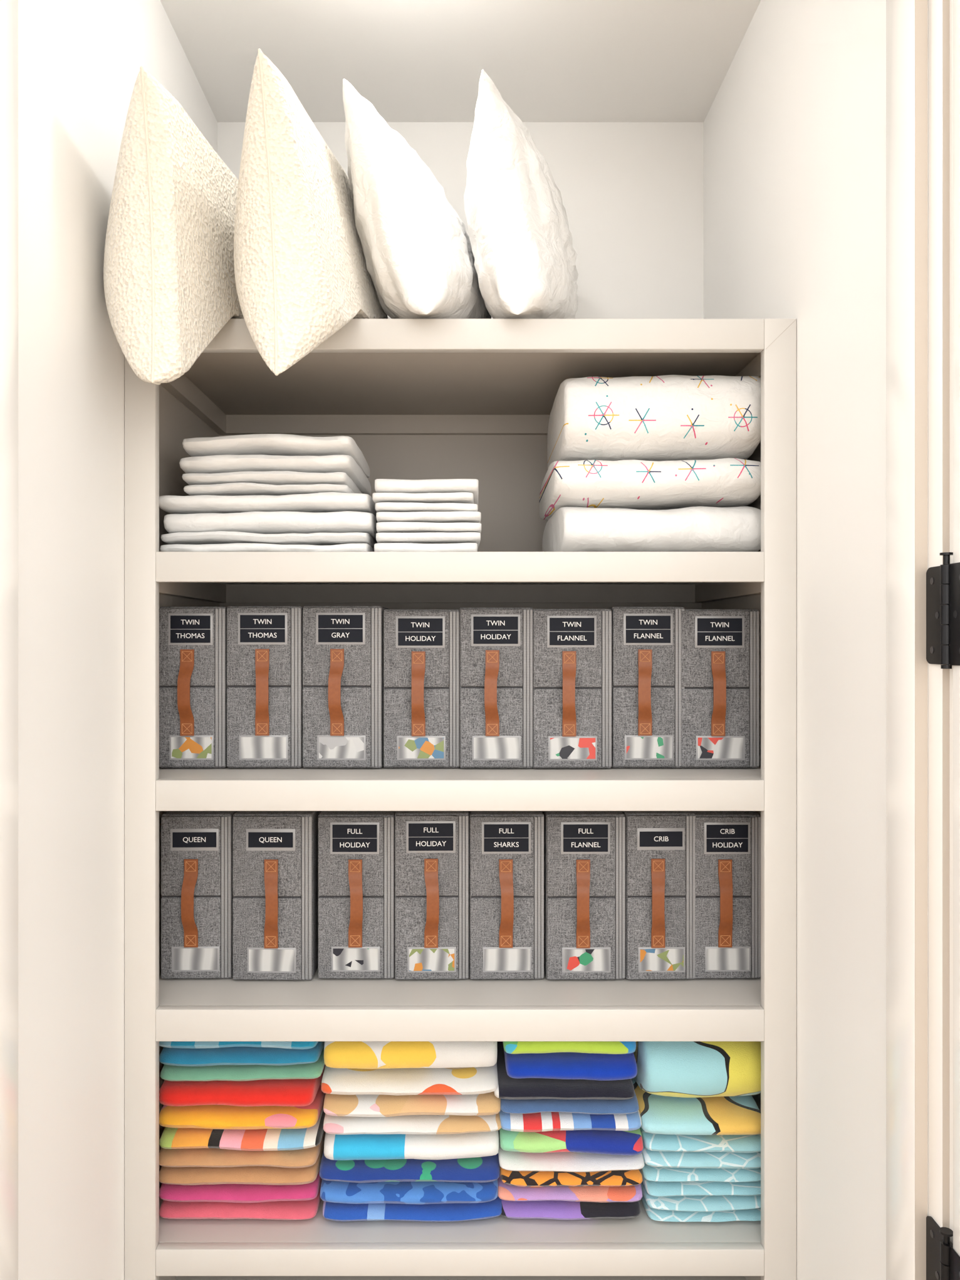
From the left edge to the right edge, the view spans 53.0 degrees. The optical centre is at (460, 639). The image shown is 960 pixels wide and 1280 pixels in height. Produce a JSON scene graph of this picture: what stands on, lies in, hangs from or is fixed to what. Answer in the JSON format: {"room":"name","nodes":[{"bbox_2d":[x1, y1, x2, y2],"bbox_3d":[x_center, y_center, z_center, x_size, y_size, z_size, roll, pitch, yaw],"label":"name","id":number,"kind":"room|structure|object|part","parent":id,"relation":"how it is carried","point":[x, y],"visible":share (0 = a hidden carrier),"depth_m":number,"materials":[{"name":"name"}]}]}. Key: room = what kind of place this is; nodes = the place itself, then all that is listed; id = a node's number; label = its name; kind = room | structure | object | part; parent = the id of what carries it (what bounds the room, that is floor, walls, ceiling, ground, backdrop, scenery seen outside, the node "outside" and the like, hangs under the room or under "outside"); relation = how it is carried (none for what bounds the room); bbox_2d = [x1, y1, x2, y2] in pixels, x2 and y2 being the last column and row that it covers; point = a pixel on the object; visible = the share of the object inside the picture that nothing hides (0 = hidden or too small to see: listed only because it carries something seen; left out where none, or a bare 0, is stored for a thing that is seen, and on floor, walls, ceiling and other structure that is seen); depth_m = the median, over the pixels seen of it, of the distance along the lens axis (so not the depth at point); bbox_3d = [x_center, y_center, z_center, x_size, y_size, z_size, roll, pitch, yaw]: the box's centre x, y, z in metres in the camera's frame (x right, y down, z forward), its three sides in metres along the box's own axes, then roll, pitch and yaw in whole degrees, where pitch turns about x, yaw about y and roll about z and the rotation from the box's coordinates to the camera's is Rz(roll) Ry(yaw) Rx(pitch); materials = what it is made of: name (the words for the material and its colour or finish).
{"room":"linen closet","nodes":[
{"label":"linen closet","id":0,"kind":"room"},
{"bbox_2d":[18,0,217,1279],"bbox_3d":[-0.587,0.019,1.679,0.100,2.522,1.088,0,0,0],"label":"wall","id":1,"kind":"structure","parent":0,"point":[79,61],"depth_m":1.32,"materials":[{"name":"paint"}]},
{"bbox_2d":[160,0,760,122],"bbox_3d":[0.000,-1.192,1.562,1.074,0.100,1.123,0,0,0],"label":"ceiling","id":2,"kind":"structure","parent":0,"point":[414,61],"depth_m":1.87,"materials":[{"name":"paint"}]},
{"bbox_2d":[217,122,703,319],"bbox_3d":[0.000,0.019,2.173,1.074,2.522,0.100,0,0,0],"label":"wall","id":3,"kind":"structure","parent":0,"point":[632,193],"depth_m":2.12,"materials":[{"name":"paint"}]},
{"bbox_2d":[703,0,886,1279],"bbox_3d":[0.587,0.019,1.702,0.100,2.522,1.043,0,0,0],"label":"wall","id":4,"kind":"structure","parent":0,"point":[795,127],"depth_m":1.40,"materials":[{"name":"paint"}]},
{"bbox_3d":[0.000,1.305,-3.889,16.000,0.050,12.223,0,0,0],"label":"floor","id":5,"kind":"structure","parent":0,"visible":0},
{"bbox_2d":[124,318,796,1279],"bbox_3d":[0.000,0.384,1.828,1.073,1.792,0.589,0,0,0],"label":"built-in shelving","id":6,"kind":"object","parent":5,"relation":"on","point":[419,398],"visible":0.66,"depth_m":1.53,"materials":[{"name":"paint"}]},
{"bbox_2d":[103,65,244,384],"bbox_3d":[-0.445,-0.565,1.538,0.181,0.432,0.454,0,0,8],"label":"throw pillow","id":7,"kind":"object","parent":6,"relation":"on","point":[170,287],"visible":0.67,"depth_m":1.33,"materials":[{"name":"beige fabric"}]},
{"bbox_2d":[159,606,227,767],"bbox_3d":[-0.466,0.083,1.845,0.118,0.281,0.403,0,0,0],"label":"storage box","id":8,"kind":"object","parent":6,"relation":"in","point":[193,640],"visible":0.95,"depth_m":1.66,"materials":[{"name":"grey fabric"}]},
{"bbox_2d":[161,811,237,978],"bbox_3d":[-0.462,0.446,1.846,0.129,0.286,0.404,0,0,0],"label":"storage box","id":9,"kind":"object","parent":6,"relation":"in","point":[197,894],"visible":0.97,"depth_m":1.66,"materials":[{"name":"grey fabric"}]},
{"bbox_2d":[159,1041,325,1219],"bbox_3d":[-0.372,0.813,1.789,0.275,0.320,0.405,0,0,0],"label":"towels","id":10,"kind":"object","parent":6,"relation":"in","point":[243,1136],"visible":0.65,"depth_m":1.60,"materials":[{"name":"multicoloured fabric"}]},
{"bbox_2d":[226,606,303,767],"bbox_3d":[-0.346,0.083,1.845,0.140,0.282,0.404,0,0,0],"label":"storage box","id":11,"kind":"object","parent":6,"relation":"in","point":[264,644],"visible":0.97,"depth_m":1.66,"materials":[{"name":"grey fabric"}]},
{"bbox_2d":[159,433,377,551],"bbox_3d":[-0.329,-0.248,1.784,0.360,0.213,0.379,0,0,0],"label":"sheets","id":12,"kind":"object","parent":6,"relation":"on","point":[256,492],"visible":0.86,"depth_m":1.61,"materials":[{"name":"white fabric"}]},
{"bbox_2d":[232,811,321,980],"bbox_3d":[-0.323,0.446,1.839,0.143,0.288,0.404,0,0,0],"label":"storage box","id":13,"kind":"object","parent":6,"relation":"in","point":[275,854],"visible":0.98,"depth_m":1.66,"materials":[{"name":"grey fabric"}]},
{"bbox_2d":[233,48,388,376],"bbox_3d":[-0.243,-0.590,1.557,0.190,0.454,0.465,0,0,8],"label":"throw pillow","id":14,"kind":"object","parent":6,"relation":"on","point":[301,274],"visible":0.8,"depth_m":1.35,"materials":[{"name":"beige fabric"}]},
{"bbox_2d":[302,606,389,768],"bbox_3d":[-0.200,0.083,1.843,0.148,0.282,0.404,0,0,0],"label":"storage box","id":15,"kind":"object","parent":6,"relation":"in","point":[343,646],"visible":0.97,"depth_m":1.66,"materials":[{"name":"grey fabric"}]},
{"bbox_2d":[318,811,396,978],"bbox_3d":[-0.181,0.447,1.845,0.134,0.286,0.402,0,0,0],"label":"storage box","id":16,"kind":"object","parent":6,"relation":"in","point":[356,849],"visible":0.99,"depth_m":1.66,"materials":[{"name":"grey fabric"}]},
{"bbox_2d":[319,1041,502,1221],"bbox_3d":[-0.084,0.813,1.790,0.309,0.320,0.407,0,0,0],"label":"towels","id":17,"kind":"object","parent":6,"relation":"in","point":[411,1128],"visible":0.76,"depth_m":1.60,"materials":[{"name":"multicoloured fabric"}]},
{"bbox_2d":[342,78,491,319],"bbox_3d":[-0.065,-0.686,1.690,0.214,0.378,0.420,0,0,12],"label":"pillow","id":18,"kind":"object","parent":6,"relation":"on","point":[417,248],"visible":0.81,"depth_m":1.51,"materials":[{"name":"white fabric"}]},
{"bbox_2d":[383,609,459,767],"bbox_3d":[-0.070,0.086,1.846,0.136,0.276,0.403,0,0,0],"label":"storage box","id":19,"kind":"object","parent":6,"relation":"in","point":[421,647],"visible":1,"depth_m":1.66,"materials":[{"name":"grey fabric"}]},
{"bbox_2d":[372,478,481,551],"bbox_3d":[-0.056,-0.207,1.743,0.183,0.132,0.300,0,0,0],"label":"folded pillowcases","id":20,"kind":"object","parent":6,"relation":"on","point":[438,514],"visible":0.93,"depth_m":1.60,"materials":[{"name":"white fabric"}]},
{"bbox_2d":[394,811,468,979],"bbox_3d":[-0.053,0.445,1.841,0.135,0.289,0.404,0,0,0],"label":"storage box","id":21,"kind":"object","parent":6,"relation":"in","point":[432,847],"visible":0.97,"depth_m":1.66,"materials":[{"name":"grey fabric"}]},
{"bbox_2d":[459,607,533,768],"bbox_3d":[0.062,0.084,1.841,0.128,0.279,0.402,0,0,0],"label":"storage box","id":22,"kind":"object","parent":6,"relation":"in","point":[496,644],"visible":1,"depth_m":1.66,"materials":[{"name":"grey fabric"}]},
{"bbox_2d":[468,811,544,979],"bbox_3d":[0.078,0.446,1.842,0.135,0.287,0.403,0,0,0],"label":"storage box","id":23,"kind":"object","parent":6,"relation":"in","point":[506,848],"visible":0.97,"depth_m":1.66,"materials":[{"name":"grey fabric"}]},
{"bbox_2d":[463,69,578,319],"bbox_3d":[0.115,-0.696,1.698,0.186,0.388,0.420,0,0,12],"label":"pillow","id":24,"kind":"object","parent":6,"relation":"on","point":[525,256],"visible":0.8,"depth_m":1.52,"materials":[{"name":"white fabric"}]},
{"bbox_2d":[493,1041,644,1219],"bbox_3d":[0.184,0.813,1.792,0.256,0.319,0.407,0,0,0],"label":"towels","id":25,"kind":"object","parent":6,"relation":"in","point":[571,1147],"visible":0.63,"depth_m":1.60,"materials":[{"name":"multicoloured fabric"}]},
{"bbox_2d":[532,608,611,768],"bbox_3d":[0.192,0.085,1.839,0.139,0.276,0.403,0,0,0],"label":"storage box","id":26,"kind":"object","parent":6,"relation":"in","point":[572,647],"visible":0.98,"depth_m":1.66,"materials":[{"name":"grey fabric"}]},
{"bbox_2d":[542,811,625,979],"bbox_3d":[0.215,0.446,1.841,0.141,0.287,0.403,0,0,0],"label":"storage box","id":27,"kind":"object","parent":6,"relation":"in","point":[585,851],"visible":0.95,"depth_m":1.66,"materials":[{"name":"grey fabric"}]},
{"bbox_2d":[606,606,685,767],"bbox_3d":[0.328,0.083,1.847,0.131,0.280,0.403,0,0,0],"label":"storage box","id":28,"kind":"object","parent":6,"relation":"in","point":[646,641],"visible":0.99,"depth_m":1.66,"materials":[{"name":"grey fabric"}]},
{"bbox_2d":[539,374,760,551],"bbox_3d":[0.336,-0.294,1.791,0.358,0.306,0.401,0,0,0],"label":"quilt","id":29,"kind":"object","parent":6,"relation":"on","point":[660,463],"visible":0.89,"depth_m":1.60,"materials":[{"name":"white fabric"}]},
{"bbox_2d":[621,811,695,979],"bbox_3d":[0.343,0.445,1.841,0.128,0.289,0.404,0,0,0],"label":"storage box","id":30,"kind":"object","parent":6,"relation":"in","point":[660,896],"visible":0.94,"depth_m":1.66,"materials":[{"name":"grey fabric"}]},
{"bbox_2d":[631,1041,760,1221],"bbox_3d":[0.408,0.813,1.789,0.211,0.320,0.402,0,0,0],"label":"towels","id":31,"kind":"object","parent":6,"relation":"in","point":[700,1128],"visible":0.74,"depth_m":1.60,"materials":[{"name":"blue fabric"}]},
{"bbox_2d":[681,609,759,767],"bbox_3d":[0.453,0.086,1.846,0.146,0.276,0.404,0,0,0],"label":"storage box","id":32,"kind":"object","parent":6,"relation":"in","point":[720,648],"visible":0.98,"depth_m":1.66,"materials":[{"name":"grey fabric"}]},
{"bbox_2d":[692,811,760,978],"bbox_3d":[0.460,0.447,1.846,0.123,0.285,0.403,0,0,0],"label":"storage box","id":33,"kind":"object","parent":6,"relation":"in","point":[728,844],"visible":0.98,"depth_m":1.66,"materials":[{"name":"grey fabric"}]},
{"bbox_3d":[0.000,0.019,1.112,4.400,2.522,0.135,0,0,0],"label":"wall","id":34,"kind":"structure","parent":0,"visible":0},
{"bbox_2d":[0,0,18,1279],"bbox_3d":[-0.536,0.215,1.090,0.028,2.130,0.090,0,0,0],"label":"trim","id":35,"kind":"structure","parent":34,"relation":"attached to","point":[9,9],"depth_m":1.11,"materials":[{"name":"paint"}]},
{"bbox_2d":[886,0,953,1279],"bbox_3d":[0.536,0.215,1.113,0.028,2.130,0.135,0,0,0],"label":"trim","id":36,"kind":"structure","parent":34,"relation":"attached to","point":[919,33],"depth_m":1.10,"materials":[{"name":"paint"}]},
{"bbox_2d":[926,0,959,1279],"bbox_3d":[0.942,0.216,1.052,0.836,2.103,0.108,0,0,0],"label":"door","id":37,"kind":"structure","parent":34,"relation":"in","point":[956,3],"depth_m":1.04,"materials":[{"name":"paint"}]},
{"bbox_3d":[0.530,-0.031,1.055,0.014,0.126,0.102,0,0,0],"label":"door hinge","id":38,"kind":"part","parent":37,"relation":"part of","materials":[{"name":"black metal"}]},
{"bbox_3d":[0.530,0.709,1.055,0.014,0.126,0.102,0,0,0],"label":"door hinge","id":39,"kind":"part","parent":37,"relation":"part of","materials":[{"name":"black metal"}]}
]}

